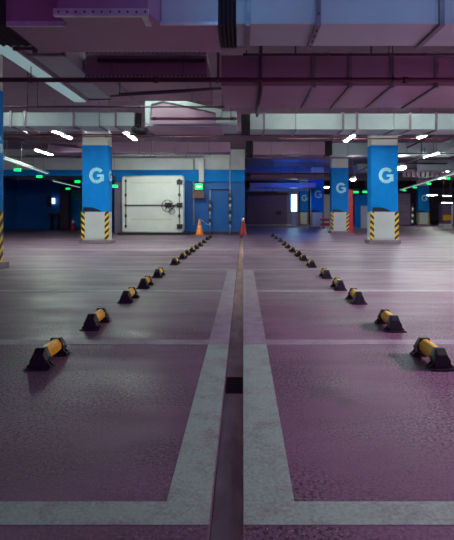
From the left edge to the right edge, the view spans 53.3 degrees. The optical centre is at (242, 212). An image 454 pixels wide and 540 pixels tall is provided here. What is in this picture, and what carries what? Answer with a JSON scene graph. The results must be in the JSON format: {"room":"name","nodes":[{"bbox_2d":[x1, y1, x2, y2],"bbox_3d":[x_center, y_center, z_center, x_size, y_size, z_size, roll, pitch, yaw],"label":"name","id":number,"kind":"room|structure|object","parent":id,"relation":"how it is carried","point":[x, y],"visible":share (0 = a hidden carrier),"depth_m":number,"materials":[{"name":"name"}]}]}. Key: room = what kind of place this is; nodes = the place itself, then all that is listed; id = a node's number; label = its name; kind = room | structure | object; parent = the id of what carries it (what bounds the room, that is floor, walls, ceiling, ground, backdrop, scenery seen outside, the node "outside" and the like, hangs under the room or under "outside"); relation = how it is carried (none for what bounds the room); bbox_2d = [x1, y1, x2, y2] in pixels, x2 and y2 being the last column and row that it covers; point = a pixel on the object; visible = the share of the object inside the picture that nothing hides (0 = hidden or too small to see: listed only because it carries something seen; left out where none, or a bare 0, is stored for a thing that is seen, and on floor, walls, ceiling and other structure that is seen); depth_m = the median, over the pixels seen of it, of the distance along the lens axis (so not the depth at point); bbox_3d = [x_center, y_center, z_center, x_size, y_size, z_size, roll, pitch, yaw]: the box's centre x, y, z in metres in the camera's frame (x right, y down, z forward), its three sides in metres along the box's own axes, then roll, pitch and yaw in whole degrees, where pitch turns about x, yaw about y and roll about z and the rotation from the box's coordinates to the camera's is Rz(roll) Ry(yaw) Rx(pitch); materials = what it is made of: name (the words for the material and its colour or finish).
{"room":"parking garage","nodes":[
{"label":"parking garage","id":0,"kind":"room"},
{"bbox_2d":[3,177,16,229],"bbox_3d":[-16.150,-1.050,26.500,0.300,5.400,71.000,0,0,0],"label":"wall","id":1,"kind":"structure","parent":0,"point":[9,183],"depth_m":30.97,"materials":[{"name":"blue paint"}]},
{"bbox_2d":[17,177,115,228],"bbox_3d":[-11.000,-1.150,32.150,10.000,4.600,0.300,0,0,0],"label":"wall","id":2,"kind":"structure","parent":0,"point":[32,192],"depth_m":32.00,"materials":[{"name":"blue paint"}]},
{"bbox_2d":[71,190,81,228],"bbox_3d":[-11.927,-0.225,31.950,1.000,2.750,0.100,0,0,0],"label":"doorway","id":3,"kind":"structure","parent":2,"relation":"in","point":[76,195],"depth_m":31.93,"materials":[{"name":"paint"}]},
{"bbox_2d":[3,149,244,231],"bbox_3d":[-7.950,-1.150,24.650,16.100,4.600,0.300,0,0,0],"label":"wall","id":4,"kind":"structure","parent":0,"point":[220,207],"depth_m":24.50,"materials":[{"name":"blue paint"}]},
{"bbox_2d":[115,182,120,233],"bbox_3d":[-6.775,-0.265,24.725,0.350,2.830,0.550,0,0,0],"label":"trim","id":5,"kind":"structure","parent":4,"relation":"attached to","point":[117,190],"depth_m":24.45,"materials":[{"name":"grey paint"}]},
{"bbox_2d":[3,170,244,181],"bbox_3d":[-7.950,-2.005,24.430,16.100,0.650,0.140,0,0,0],"label":"trim","id":6,"kind":"structure","parent":4,"relation":"attached to","point":[189,175],"depth_m":24.36,"materials":[{"name":"blue paint"}]},
{"bbox_2d":[193,182,204,197],"bbox_3d":[-2.356,-1.205,24.282,0.580,0.850,0.435,0,0,0],"label":"exit sign","id":7,"kind":"object","parent":4,"relation":"attached to","point":[198,192],"visible":1,"depth_m":24.08,"materials":[{"name":"green plastic"}]},
{"bbox_2d":[199,158,203,181],"bbox_3d":[-2.222,-2.300,24.245,0.268,1.300,0.210,0,0,0],"label":"duct","id":8,"kind":"object","parent":4,"relation":"attached to","point":[201,160],"visible":0.89,"depth_m":24.14,"materials":[{"name":"white metal"}]},
{"bbox_2d":[189,232,239,233],"bbox_3d":[-3.245,1.080,24.485,6.690,0.140,0.030,0,0,0],"label":"baseboard","id":9,"kind":"structure","parent":4,"relation":"attached to","point":[189,232],"depth_m":24.47,"materials":[{"name":"metal"}]},
{"bbox_2d":[0,221,453,539],"bbox_3d":[7.000,1.400,26.500,46.000,0.500,71.000,0,0,0],"label":"floor","id":10,"kind":"structure","parent":0,"point":[106,422],"depth_m":3.16,"materials":[{"name":"concrete"}]},
{"bbox_2d":[0,53,8,268],"bbox_3d":[-5.530,-1.150,9.250,1.150,4.600,0.680,0,0,0],"label":"pillar","id":11,"kind":"structure","parent":10,"relation":"on","point":[3,264],"depth_m":9.42,"materials":[{"name":"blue paint"}]},
{"bbox_2d":[23,337,70,370],"bbox_3d":[-1.505,1.075,3.501,0.190,0.148,0.438,0,0,0],"label":"wheel stop","id":12,"kind":"object","parent":10,"relation":"on","point":[40,360],"visible":1,"depth_m":3.35,"materials":[{"name":"black rubber"}]},
{"bbox_2d":[48,213,59,229],"bbox_3d":[-12.825,0.570,31.000,0.823,1.160,0.600,0,0,0],"label":"table","id":13,"kind":"object","parent":10,"relation":"on","point":[51,215],"visible":0.82,"depth_m":30.80,"materials":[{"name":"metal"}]},
{"bbox_2d":[60,187,70,229],"bbox_3d":[-12.079,-0.300,30.800,0.540,2.900,0.600,0,0,0],"label":"locker","id":14,"kind":"object","parent":10,"relation":"on","point":[65,195],"visible":0.88,"depth_m":30.50,"materials":[{"name":"metal"}]},
{"bbox_2d":[79,308,111,330],"bbox_3d":[-1.499,1.075,4.621,0.190,0.148,0.438,0,0,1],"label":"wheel stop","id":15,"kind":"object","parent":10,"relation":"on","point":[91,323],"visible":1,"depth_m":4.46,"materials":[{"name":"black rubber"}]},
{"bbox_2d":[79,131,114,243],"bbox_3d":[-5.560,-1.150,17.250,1.150,4.600,0.680,0,0,0],"label":"pillar","id":16,"kind":"structure","parent":10,"relation":"on","point":[96,214],"depth_m":16.99,"materials":[{"name":"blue paint"}]},
{"bbox_2d":[0,340,208,344],"bbox_3d":[-4.904,1.149,4.025,9.193,0.002,0.150,0,0,0],"label":"floor marking","id":17,"kind":"object","parent":10,"relation":"on","point":[2,342],"depth_m":4.01,"materials":[{"name":"white paint"}]},
{"bbox_2d":[0,501,210,524],"bbox_3d":[-4.814,1.149,1.732,9.373,0.002,0.135,0,0,0],"label":"floor marking","id":18,"kind":"object","parent":10,"relation":"on","point":[11,512],"depth_m":1.74,"materials":[{"name":"white paint"}]},
{"bbox_2d":[0,290,221,291],"bbox_3d":[-4.904,1.149,6.675,9.193,0.002,0.150,0,0,0],"label":"floor marking","id":19,"kind":"object","parent":10,"relation":"on","point":[0,290],"depth_m":6.70,"materials":[{"name":"white paint"}]},
{"bbox_2d":[0,269,227,269],"bbox_3d":[-4.904,1.149,9.225,9.193,0.002,0.150,0,0,0],"label":"floor marking","id":20,"kind":"object","parent":10,"relation":"on","point":[0,269],"depth_m":9.19,"materials":[{"name":"white paint"}]},
{"bbox_2d":[3,256,230,256],"bbox_3d":[-4.904,1.149,11.875,9.193,0.002,0.150,0,0,0],"label":"parking line","id":21,"kind":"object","parent":10,"relation":"on","point":[3,256],"depth_m":11.93,"materials":[{"name":"white paint"}]},
{"bbox_2d":[117,287,139,302],"bbox_3d":[-1.504,1.075,5.961,0.190,0.148,0.438,0,0,1],"label":"wheel stop","id":22,"kind":"object","parent":10,"relation":"on","point":[127,295],"visible":1,"depth_m":5.80,"materials":[{"name":"black rubber"}]},
{"bbox_2d":[136,276,153,288],"bbox_3d":[-1.523,1.075,7.061,0.190,0.148,0.438,0,0,0],"label":"wheel stop","id":23,"kind":"object","parent":10,"relation":"on","point":[144,283],"visible":1,"depth_m":6.89,"materials":[{"name":"black rubber"}]},
{"bbox_2d":[117,232,188,234],"bbox_3d":[-4.725,1.091,23.950,3.650,0.118,0.800,0,0,0],"label":"threshold","id":24,"kind":"object","parent":10,"relation":"on","point":[119,233],"visible":0.86,"depth_m":23.55,"materials":[{"name":"metal"}]},
{"bbox_2d":[122,175,183,232],"bbox_3d":[-4.755,-0.475,23.797,3.396,2.998,0.360,0,0,7],"label":"door","id":25,"kind":"structure","parent":24,"relation":"on","point":[152,203],"depth_m":23.79,"materials":[{"name":"beige metal"}]},
{"bbox_2d":[151,267,165,277],"bbox_3d":[-1.524,1.075,8.191,0.190,0.148,0.438,0,0,0],"label":"wheel stop","id":26,"kind":"object","parent":10,"relation":"on","point":[159,272],"visible":1,"depth_m":8.02,"materials":[{"name":"black rubber"}]},
{"bbox_2d":[167,344,227,500],"bbox_3d":[-0.216,1.149,2.875,0.178,0.002,2.150,0,0,0],"label":"floor marking","id":27,"kind":"object","parent":10,"relation":"on","point":[193,477],"depth_m":2.32,"materials":[{"name":"white paint"}]},
{"bbox_2d":[208,270,236,343],"bbox_3d":[-0.216,1.149,6.551,0.178,0.002,5.198,0,0,0],"label":"floor marking","id":28,"kind":"object","parent":10,"relation":"on","point":[220,333],"depth_m":5.14,"materials":[{"name":"white paint"}]},
{"bbox_2d":[210,238,242,539],"bbox_3d":[-0.062,1.349,6.900,0.125,0.199,31.800,0,0,0],"label":"drainage channel","id":29,"kind":"structure","parent":10,"relation":"in","point":[227,520],"depth_m":2.40,"materials":[{"name":"concrete"}]},
{"bbox_2d":[225,377,242,392],"bbox_3d":[-0.062,1.244,3.280,0.119,0.012,0.300,0,0,0],"label":"drain grate","id":30,"kind":"object","parent":29,"relation":"on","point":[233,384],"visible":1,"depth_m":3.26,"materials":[{"name":"metal"}]},
{"bbox_2d":[228,154,231,233],"bbox_3d":[-0.699,-1.000,24.288,0.200,4.300,0.255,0,0,0],"label":"pipe","id":31,"kind":"object","parent":10,"relation":"on","point":[229,194],"visible":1,"depth_m":24.30,"materials":[{"name":"metal"}]},
{"bbox_2d":[239,216,246,234],"bbox_3d":[0.000,0.650,23.700,0.440,1.000,0.440,0,0,0],"label":"traffic cone","id":32,"kind":"object","parent":10,"relation":"on","point":[242,228],"visible":0.94,"depth_m":23.59,"materials":[{"name":"red plastic"}]},
{"bbox_2d":[243,270,265,343],"bbox_3d":[0.103,1.149,6.551,0.203,0.002,5.198,0,0,0],"label":"floor marking","id":33,"kind":"object","parent":10,"relation":"on","point":[253,330],"depth_m":5.14,"materials":[{"name":"white paint"}]},
{"bbox_2d":[243,344,293,500],"bbox_3d":[0.103,1.149,2.875,0.203,0.002,2.150,0,0,0],"label":"floor marking","id":34,"kind":"object","parent":10,"relation":"on","point":[266,475],"depth_m":2.32,"materials":[{"name":"white paint"}]},
{"bbox_2d":[290,194,297,226],"bbox_3d":[4.175,-0.210,37.050,0.600,2.720,0.180,0,0,0],"label":"lit panel","id":35,"kind":"object","parent":10,"relation":"on","point":[293,197],"visible":0.95,"depth_m":36.98,"materials":[{"name":"white plastic"}]},
{"bbox_2d":[298,180,308,224],"bbox_3d":[5.720,-1.150,42.750,0.980,4.600,0.680,0,0,0],"label":"pillar","id":36,"kind":"structure","parent":10,"relation":"on","point":[303,195],"depth_m":42.49,"materials":[{"name":"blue paint"}]},
{"bbox_2d":[309,167,324,227],"bbox_3d":[5.600,-1.150,34.250,1.130,4.600,0.680,0,0,0],"label":"pillar","id":37,"kind":"structure","parent":10,"relation":"on","point":[316,194],"depth_m":33.99,"materials":[{"name":"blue paint"}]},
{"bbox_2d":[319,268,332,278],"bbox_3d":[1.477,1.075,8.091,0.190,0.148,0.438,0,0,1],"label":"wheel stop","id":38,"kind":"object","parent":10,"relation":"on","point":[325,274],"visible":1,"depth_m":7.92,"materials":[{"name":"black rubber"}]},
{"bbox_2d":[324,194,329,222],"bbox_3d":[8.313,-0.350,45.150,1.692,3.000,0.300,0,0,0],"label":"wall","id":39,"kind":"structure","parent":10,"relation":"on","point":[326,196],"depth_m":45.00,"materials":[{"name":"white paint"}]},
{"bbox_2d":[328,159,349,232],"bbox_3d":[5.470,-1.150,25.750,1.120,4.600,0.680,0,0,0],"label":"pillar","id":40,"kind":"structure","parent":10,"relation":"on","point":[339,214],"depth_m":25.50,"materials":[{"name":"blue paint"}]},
{"bbox_2d":[330,277,347,290],"bbox_3d":[1.452,1.075,6.871,0.190,0.148,0.438,0,0,2],"label":"wheel stop","id":41,"kind":"object","parent":10,"relation":"on","point":[339,285],"visible":1,"depth_m":6.70,"materials":[{"name":"black rubber"}]},
{"bbox_2d":[244,501,453,524],"bbox_3d":[4.751,1.149,1.732,9.498,0.002,0.135,0,0,0],"label":"floor marking","id":42,"kind":"object","parent":10,"relation":"on","point":[255,512],"depth_m":1.73,"materials":[{"name":"white paint"}]},
{"bbox_2d":[348,190,352,232],"bbox_3d":[6.231,-0.100,26.250,0.290,2.500,0.200,0,0,0],"label":"board","id":43,"kind":"object","parent":10,"relation":"on","point":[350,192],"visible":0.64,"depth_m":26.15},
{"bbox_2d":[251,256,453,256],"bbox_3d":[4.854,1.149,11.875,9.293,0.002,0.150,0,0,0],"label":"parking line","id":44,"kind":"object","parent":10,"relation":"on","point":[251,256],"depth_m":11.93,"materials":[{"name":"white paint"}]},
{"bbox_2d":[253,269,453,269],"bbox_3d":[4.854,1.149,9.225,9.293,0.002,0.150,0,0,0],"label":"floor marking","id":45,"kind":"object","parent":10,"relation":"on","point":[253,269],"depth_m":9.19,"materials":[{"name":"white paint"}]},
{"bbox_2d":[257,290,453,291],"bbox_3d":[4.854,1.149,6.675,9.293,0.002,0.150,0,0,0],"label":"floor marking","id":46,"kind":"object","parent":10,"relation":"on","point":[257,290],"depth_m":6.61,"materials":[{"name":"white paint"}]},
{"bbox_2d":[345,288,366,304],"bbox_3d":[1.472,1.075,5.891,0.190,0.148,0.438,0,0,0],"label":"wheel stop","id":47,"kind":"object","parent":10,"relation":"on","point":[357,296],"visible":1,"depth_m":5.72,"materials":[{"name":"black rubber"}]},
{"bbox_2d":[266,340,453,344],"bbox_3d":[4.854,1.149,4.025,9.293,0.002,0.150,0,0,0],"label":"floor marking","id":48,"kind":"object","parent":10,"relation":"on","point":[268,342],"depth_m":4.01,"materials":[{"name":"white paint"}]},
{"bbox_2d":[355,195,366,226],"bbox_3d":[9.557,-0.150,36.050,1.274,2.600,0.100,0,0,0],"label":"wall","id":49,"kind":"structure","parent":10,"relation":"on","point":[360,200],"depth_m":36.00,"materials":[{"name":"paint"}]},
{"bbox_2d":[361,206,366,227],"bbox_3d":[9.370,0.300,34.900,0.465,1.700,0.400,0,0,0],"label":"tall cabinet","id":50,"kind":"object","parent":10,"relation":"on","point":[363,208],"visible":0.76,"depth_m":34.70,"materials":[{"name":"grey metal"}]},
{"bbox_2d":[365,135,400,243],"bbox_3d":[5.320,-1.150,17.250,1.180,4.600,0.680,0,0,0],"label":"pillar","id":51,"kind":"structure","parent":10,"relation":"on","point":[382,154],"depth_m":16.99,"materials":[{"name":"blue paint"}]},
{"bbox_2d":[374,309,406,332],"bbox_3d":[1.476,1.075,4.551,0.190,0.148,0.438,0,0,0],"label":"wheel stop","id":52,"kind":"object","parent":10,"relation":"on","point":[394,325],"visible":1,"depth_m":4.39,"materials":[{"name":"black rubber"}]},
{"bbox_2d":[398,193,409,224],"bbox_3d":[14.650,-0.380,43.250,2.700,3.060,0.100,0,0,0],"label":"wall","id":53,"kind":"structure","parent":10,"relation":"on","point":[403,205],"depth_m":43.20,"materials":[{"name":"paint"}]},
{"bbox_2d":[415,176,429,224],"bbox_3d":[17.000,-1.150,42.750,1.180,4.600,0.680,0,0,0],"label":"pillar","id":54,"kind":"structure","parent":10,"relation":"on","point":[422,200],"depth_m":42.49,"materials":[{"name":"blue paint"}]},
{"bbox_2d":[410,337,453,371],"bbox_3d":[1.457,1.075,3.491,0.190,0.148,0.438,0,0,-1],"label":"wheel stop","id":55,"kind":"object","parent":10,"relation":"on","point":[439,361],"visible":1,"depth_m":3.35,"materials":[{"name":"black rubber"}]},
{"bbox_2d":[438,204,453,228],"bbox_3d":[14.964,0.245,33.280,0.860,1.810,0.720,0,0,0],"label":"kiosk","id":56,"kind":"object","parent":10,"relation":"on","point":[445,210],"visible":1,"depth_m":33.00,"materials":[{"name":"metal"}]},
{"bbox_2d":[3,38,453,187],"bbox_3d":[7.000,-3.600,26.500,46.000,0.300,71.000,0,0,0],"label":"ceiling","id":57,"kind":"structure","parent":0,"point":[14,93],"depth_m":14.92,"materials":[{"name":"paint"}]},
{"bbox_2d":[3,131,48,173],"bbox_3d":[-9.175,-2.695,19.400,0.141,1.510,6.502,0,0,-10],"label":"light","id":58,"kind":"object","parent":57,"relation":"hanging from","point":[4,157],"visible":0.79,"depth_m":18.50,"materials":[{"name":"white plastic"}]},
{"bbox_2d":[0,45,86,101],"bbox_3d":[-3.450,-2.900,7.950,0.260,1.100,3.300,0,0,0],"label":"light trunking","id":59,"kind":"object","parent":57,"relation":"hanging from","point":[19,57],"visible":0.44,"depth_m":7.51,"materials":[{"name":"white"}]},
{"bbox_2d":[19,45,112,100],"bbox_3d":[-2.980,-2.910,8.000,0.560,1.080,3.400,0,0,0],"label":"ventilation duct","id":60,"kind":"object","parent":57,"relation":"hanging from","point":[64,64],"visible":0.3,"depth_m":7.56,"materials":[{"name":"metal"}]},
{"bbox_2d":[3,101,134,132],"bbox_3d":[-8.197,-2.862,12.400,10.606,1.175,0.900,0,0,0],"label":"ventilation duct","id":61,"kind":"object","parent":57,"relation":"hanging from","point":[24,121],"visible":0.9,"depth_m":12.00,"materials":[{"name":"metal"}]},
{"bbox_2d":[131,113,147,133],"bbox_3d":[-2.710,-2.309,11.636,0.368,0.707,1.090,0,0,-23],"label":"flexible hose","id":62,"kind":"object","parent":61,"relation":"attached to","point":[136,128],"visible":1,"depth_m":11.42,"materials":[{"name":"black fabric"}]},
{"bbox_2d":[3,136,215,137],"bbox_3d":[-6.450,-2.994,15.200,11.100,0.913,0.066,0,0,0],"label":"ceiling pipe","id":63,"kind":"object","parent":57,"relation":"hanging from","point":[3,136],"visible":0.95,"depth_m":15.18,"materials":[{"name":"metal"}]},
{"bbox_2d":[6,0,221,53],"bbox_3d":[-1.558,-2.775,5.447,2.545,1.350,1.305,0,0,0],"label":"ventilation duct","id":64,"kind":"object","parent":57,"relation":"hanging from","point":[184,26],"visible":1,"depth_m":5.14,"materials":[{"name":"metal"}]},
{"bbox_2d":[0,0,33,46],"bbox_3d":[-2.902,-2.525,5.425,0.395,0.750,0.850,0,0,0],"label":"connector","id":65,"kind":"object","parent":64,"relation":"attached to","point":[8,36],"visible":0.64,"depth_m":5.49,"materials":[{"name":"black fabric"}]},
{"bbox_2d":[3,71,224,107],"bbox_3d":[-1.500,-2.955,10.600,23.000,0.990,0.076,0,0,0],"label":"ceiling pipe","id":66,"kind":"object","parent":57,"relation":"hanging from","point":[27,106],"visible":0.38,"depth_m":10.59,"materials":[{"name":"metal"}]},
{"bbox_2d":[25,155,202,156],"bbox_3d":[-6.800,-3.199,23.900,9.400,0.502,0.165,0,0,0],"label":"ceiling pipe","id":67,"kind":"object","parent":57,"relation":"hanging from","point":[25,155],"visible":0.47,"depth_m":23.84,"materials":[{"name":"metal"}]},
{"bbox_2d":[3,121,240,133],"bbox_3d":[7.000,-3.260,17.250,46.000,0.380,0.460,0,0,0],"label":"beam","id":68,"kind":"structure","parent":57,"relation":"attached to","point":[142,122],"depth_m":17.24,"materials":[{"name":"paint"}]},
{"bbox_2d":[48,141,229,154],"bbox_3d":[-4.375,-2.987,19.400,7.650,0.925,0.900,0,0,0],"label":"ventilation duct","id":69,"kind":"object","parent":57,"relation":"hanging from","point":[118,148],"visible":0.72,"depth_m":19.00,"materials":[{"name":"metal"}]},
{"bbox_2d":[3,137,77,146],"bbox_3d":[-8.150,-2.825,17.800,0.060,0.110,6.153,0,0,44],"label":"ceiling pipe","id":70,"kind":"object","parent":69,"relation":"attached to","point":[3,137],"visible":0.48,"depth_m":17.80,"materials":[{"name":"metal"}]},
{"bbox_2d":[3,138,81,147],"bbox_3d":[-7.100,-2.700,18.250,6.314,0.160,0.060,0,0,-41],"label":"ceiling pipe","id":71,"kind":"object","parent":69,"relation":"attached to","point":[3,138],"visible":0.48,"depth_m":17.57,"materials":[{"name":"metal"}]},
{"bbox_2d":[85,52,212,102],"bbox_3d":[-1.635,-2.853,8.425,2.051,1.195,1.750,0,0,0],"label":"ventilation duct","id":72,"kind":"object","parent":57,"relation":"hanging from","point":[98,64],"visible":0.8,"depth_m":7.65,"materials":[{"name":"metal"}]},
{"bbox_2d":[97,59,204,61],"bbox_3d":[-1.535,-2.555,7.574,1.800,0.050,0.048,0,0,0],"label":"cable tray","id":73,"kind":"object","parent":72,"relation":"on","point":[98,60],"depth_m":7.55,"materials":[{"name":"metal"}]},
{"bbox_2d":[119,82,220,95],"bbox_3d":[-1.247,-2.735,7.607,1.814,1.430,0.064,0,0,11],"label":"ceiling pipe","id":74,"kind":"object","parent":57,"relation":"hanging from","point":[211,88],"visible":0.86,"depth_m":7.59,"materials":[{"name":"metal"}]},
{"bbox_2d":[110,88,221,96],"bbox_3d":[-1.364,-2.106,7.952,2.130,0.060,0.136,0,0,16],"label":"ceiling pipe","id":75,"kind":"object","parent":74,"relation":"attached to","point":[221,88],"visible":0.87,"depth_m":8.00,"materials":[{"name":"metal"}]},
{"bbox_2d":[145,101,236,134],"bbox_3d":[-1.315,-2.820,12.044,2.310,1.260,1.312,0,0,0],"label":"transition piece","id":76,"kind":"object","parent":57,"relation":"hanging from","point":[158,127],"visible":0.92,"depth_m":11.50,"materials":[{"name":"paint"}]},
{"bbox_2d":[3,108,378,135],"bbox_3d":[-2.000,-2.835,13.000,22.000,1.230,0.060,0,0,0],"label":"ceiling pipe","id":77,"kind":"object","parent":57,"relation":"hanging from","point":[27,134],"visible":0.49,"depth_m":12.98,"materials":[{"name":"metal"}]},
{"bbox_2d":[151,117,236,120],"bbox_3d":[-1.215,-2.874,11.250,2.130,1.151,0.102,0,0,0],"label":"ceiling pipe","id":78,"kind":"object","parent":57,"relation":"hanging from","point":[152,118],"visible":0.94,"depth_m":11.22,"materials":[{"name":"metal"}]},
{"bbox_2d":[0,46,453,82],"bbox_3d":[0.000,-2.764,7.250,18.000,1.372,0.114,0,0,0],"label":"ceiling pipe","id":79,"kind":"object","parent":57,"relation":"hanging from","point":[30,79],"visible":0.93,"depth_m":7.22,"materials":[{"name":"metal"}]},
{"bbox_2d":[255,46,262,116],"bbox_3d":[0.291,-2.743,8.670,0.083,1.414,2.309,0,0,0],"label":"riser pipe","id":80,"kind":"object","parent":57,"relation":"hanging from","point":[260,57],"visible":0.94,"depth_m":7.53,"materials":[{"name":"metal"}]},
{"bbox_2d":[249,187,308,191],"bbox_3d":[2.950,-2.607,37.300,4.900,1.685,0.700,0,0,0],"label":"ventilation duct","id":81,"kind":"object","parent":57,"relation":"hanging from","point":[250,189],"visible":0.63,"depth_m":37.00,"materials":[{"name":"metal"}]},
{"bbox_2d":[250,166,315,188],"bbox_3d":[2.900,-2.632,33.400,4.800,1.635,0.900,0,0,0],"label":"ventilation duct","id":82,"kind":"object","parent":57,"relation":"hanging from","point":[264,185],"visible":0.92,"depth_m":33.00,"materials":[{"name":"metal"}]},
{"bbox_2d":[249,163,318,181],"bbox_3d":[2.800,-2.774,31.000,4.800,1.352,0.105,0,0,0],"label":"ceiling pipe","id":83,"kind":"object","parent":57,"relation":"hanging from","point":[263,163],"visible":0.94,"depth_m":30.96,"materials":[{"name":"metal"}]},
{"bbox_2d":[251,161,323,179],"bbox_3d":[2.850,-2.808,29.400,4.700,1.285,0.900,0,0,0],"label":"ventilation duct","id":84,"kind":"object","parent":57,"relation":"hanging from","point":[253,176],"visible":0.85,"depth_m":29.00,"materials":[{"name":"metal"}]},
{"bbox_2d":[253,135,324,157],"bbox_3d":[1.935,-2.933,19.400,3.030,1.035,0.900,0,0,0],"label":"ventilation duct","id":85,"kind":"object","parent":57,"relation":"hanging from","point":[270,149],"visible":0.92,"depth_m":19.00,"materials":[{"name":"metal"}]},
{"bbox_2d":[246,141,251,157],"bbox_3d":[0.265,-2.730,19.400,0.270,0.640,0.700,0,0,0],"label":"connector","id":86,"kind":"object","parent":85,"relation":"attached to","point":[248,143],"visible":1,"depth_m":19.06,"materials":[{"name":"black metal"}]},
{"bbox_2d":[324,141,331,155],"bbox_3d":[3.605,-2.760,19.400,0.270,0.580,0.700,0,0,0],"label":"connector","id":87,"kind":"object","parent":85,"relation":"attached to","point":[328,144],"visible":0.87,"depth_m":19.06,"materials":[{"name":"black fabric"}]},
{"bbox_2d":[250,159,327,174],"bbox_3d":[2.700,-2.849,26.500,4.600,1.202,0.105,0,0,0],"label":"ceiling pipe","id":88,"kind":"object","parent":57,"relation":"hanging from","point":[280,173],"visible":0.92,"depth_m":26.46,"materials":[{"name":"metal"}]},
{"bbox_2d":[245,167,352,172],"bbox_3d":[7.000,-3.260,34.250,46.000,0.380,0.460,0,0,0],"label":"beam","id":89,"kind":"structure","parent":57,"relation":"attached to","point":[247,169],"depth_m":34.02,"materials":[{"name":"paint"}]},
{"bbox_2d":[221,46,453,109],"bbox_3d":[4.264,-2.783,8.450,9.272,1.335,1.700,0,0,0],"label":"ventilation duct","id":90,"kind":"object","parent":57,"relation":"hanging from","point":[366,95],"visible":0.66,"depth_m":7.65,"materials":[{"name":"metal"}]},
{"bbox_2d":[236,0,453,49],"bbox_3d":[4.210,-2.773,5.478,8.580,1.353,0.785,0,0,0],"label":"ventilation duct","id":91,"kind":"object","parent":57,"relation":"hanging from","point":[309,23],"visible":1,"depth_m":5.14,"materials":[{"name":"metal"}]},
{"bbox_2d":[218,0,235,48],"bbox_3d":[-0.182,-2.550,5.510,0.195,0.840,0.720,0,0,0],"label":"connector","id":92,"kind":"object","parent":91,"relation":"attached to","point":[226,9],"visible":0.97,"depth_m":5.17,"materials":[{"name":"black fabric"}]},
{"bbox_2d":[243,46,453,56],"bbox_3d":[3.750,-2.841,6.450,7.500,1.217,0.076,0,0,0],"label":"ceiling pipe","id":93,"kind":"object","parent":57,"relation":"hanging from","point":[246,54],"visible":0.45,"depth_m":6.44,"materials":[{"name":"metal"}]},
{"bbox_2d":[245,152,452,158],"bbox_3d":[7.000,-3.260,25.650,46.000,0.380,0.460,0,0,0],"label":"beam","id":94,"kind":"structure","parent":57,"relation":"attached to","point":[252,157],"depth_m":25.42,"materials":[{"name":"paint"}]},
{"bbox_2d":[245,176,453,180],"bbox_3d":[7.000,-3.260,42.750,46.000,0.380,0.460,0,0,0],"label":"beam","id":95,"kind":"structure","parent":57,"relation":"attached to","point":[247,178],"depth_m":42.52,"materials":[{"name":"paint"}]},
{"bbox_2d":[250,108,453,135],"bbox_3d":[6.845,-2.817,12.400,13.310,1.265,0.900,0,0,0],"label":"ventilation duct","id":96,"kind":"object","parent":57,"relation":"hanging from","point":[292,124],"visible":0.87,"depth_m":12.00,"materials":[{"name":"metal"}]},
{"bbox_2d":[241,114,249,135],"bbox_3d":[0.068,-2.405,12.400,0.235,0.450,0.780,0,0,0],"label":"connector","id":97,"kind":"object","parent":96,"relation":"attached to","point":[245,119],"visible":1,"depth_m":12.02,"materials":[{"name":"black fabric"}]},
{"bbox_2d":[279,138,453,139],"bbox_3d":[6.600,-2.943,15.000,10.800,1.013,0.066,0,0,0],"label":"ceiling pipe","id":98,"kind":"object","parent":57,"relation":"hanging from","point":[279,138],"visible":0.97,"depth_m":14.98,"materials":[{"name":"metal"}]},
{"bbox_2d":[329,136,453,157],"bbox_3d":[6.380,-2.933,19.400,5.240,1.035,0.900,0,0,0],"label":"ventilation duct","id":99,"kind":"object","parent":57,"relation":"hanging from","point":[343,150],"visible":0.59,"depth_m":19.00,"materials":[{"name":"metal"}]},
{"bbox_2d":[353,164,448,173],"bbox_3d":[12.550,-3.083,30.600,9.900,0.735,1.300,0,0,0],"label":"ventilation duct","id":100,"kind":"object","parent":57,"relation":"hanging from","point":[357,167],"visible":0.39,"depth_m":30.00,"materials":[{"name":"metal"}]},
{"bbox_2d":[399,156,453,189],"bbox_3d":[11.800,-2.685,29.900,0.140,1.530,17.066,0,0,10],"label":"cable tray","id":101,"kind":"object","parent":57,"relation":"hanging from","point":[452,173],"visible":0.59,"depth_m":26.72,"materials":[{"name":"silver metal"}]},
{"bbox_2d":[399,172,453,189],"bbox_3d":[11.800,-1.985,29.900,0.140,0.070,17.066,0,0,10],"label":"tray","id":102,"kind":"object","parent":101,"relation":"on","point":[452,173],"depth_m":27.12,"materials":[{"name":"grey metal"}]},
{"bbox_2d":[402,159,453,177],"bbox_3d":[11.900,-2.860,29.030,3.400,1.180,0.060,0,0,0],"label":"rack","id":103,"kind":"object","parent":57,"relation":"hanging from","point":[408,169],"visible":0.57,"depth_m":29.01,"materials":[{"name":"metal"}]},
{"bbox_2d":[417,158,452,170],"bbox_3d":[11.175,-2.875,25.000,2.950,1.150,0.660,0,0,0],"label":"ventilation duct","id":104,"kind":"object","parent":57,"relation":"hanging from","point":[449,166],"visible":0.86,"depth_m":24.73,"materials":[{"name":"grey metal"}]},
{"bbox_2d":[245,190,297,225],"bbox_3d":[2.500,-0.450,40.150,4.800,3.200,0.300,0,0,0],"label":"wall","id":105,"kind":"structure","parent":0,"point":[289,214],"depth_m":40.00,"materials":[{"name":"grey paint"}]},
{"bbox_2d":[245,192,288,223],"bbox_3d":[2.113,-0.435,39.800,3.800,2.830,0.240,0,0,0],"label":"roller shutter","id":106,"kind":"object","parent":105,"relation":"attached to","point":[262,207],"visible":1,"depth_m":39.78,"materials":[{"name":"metal"}]},
{"bbox_2d":[245,224,291,225],"bbox_3d":[2.360,1.070,39.950,4.480,0.160,0.099,0,0,0],"label":"baseboard","id":107,"kind":"structure","parent":105,"relation":"attached to","point":[245,224],"depth_m":39.90,"materials":[{"name":"white paint"}]},
{"bbox_2d":[245,188,453,220],"bbox_3d":[7.000,-1.050,62.150,46.000,5.400,0.300,0,0,0],"label":"wall","id":108,"kind":"structure","parent":0,"point":[434,201],"depth_m":62.00,"materials":[{"name":"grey paint"}]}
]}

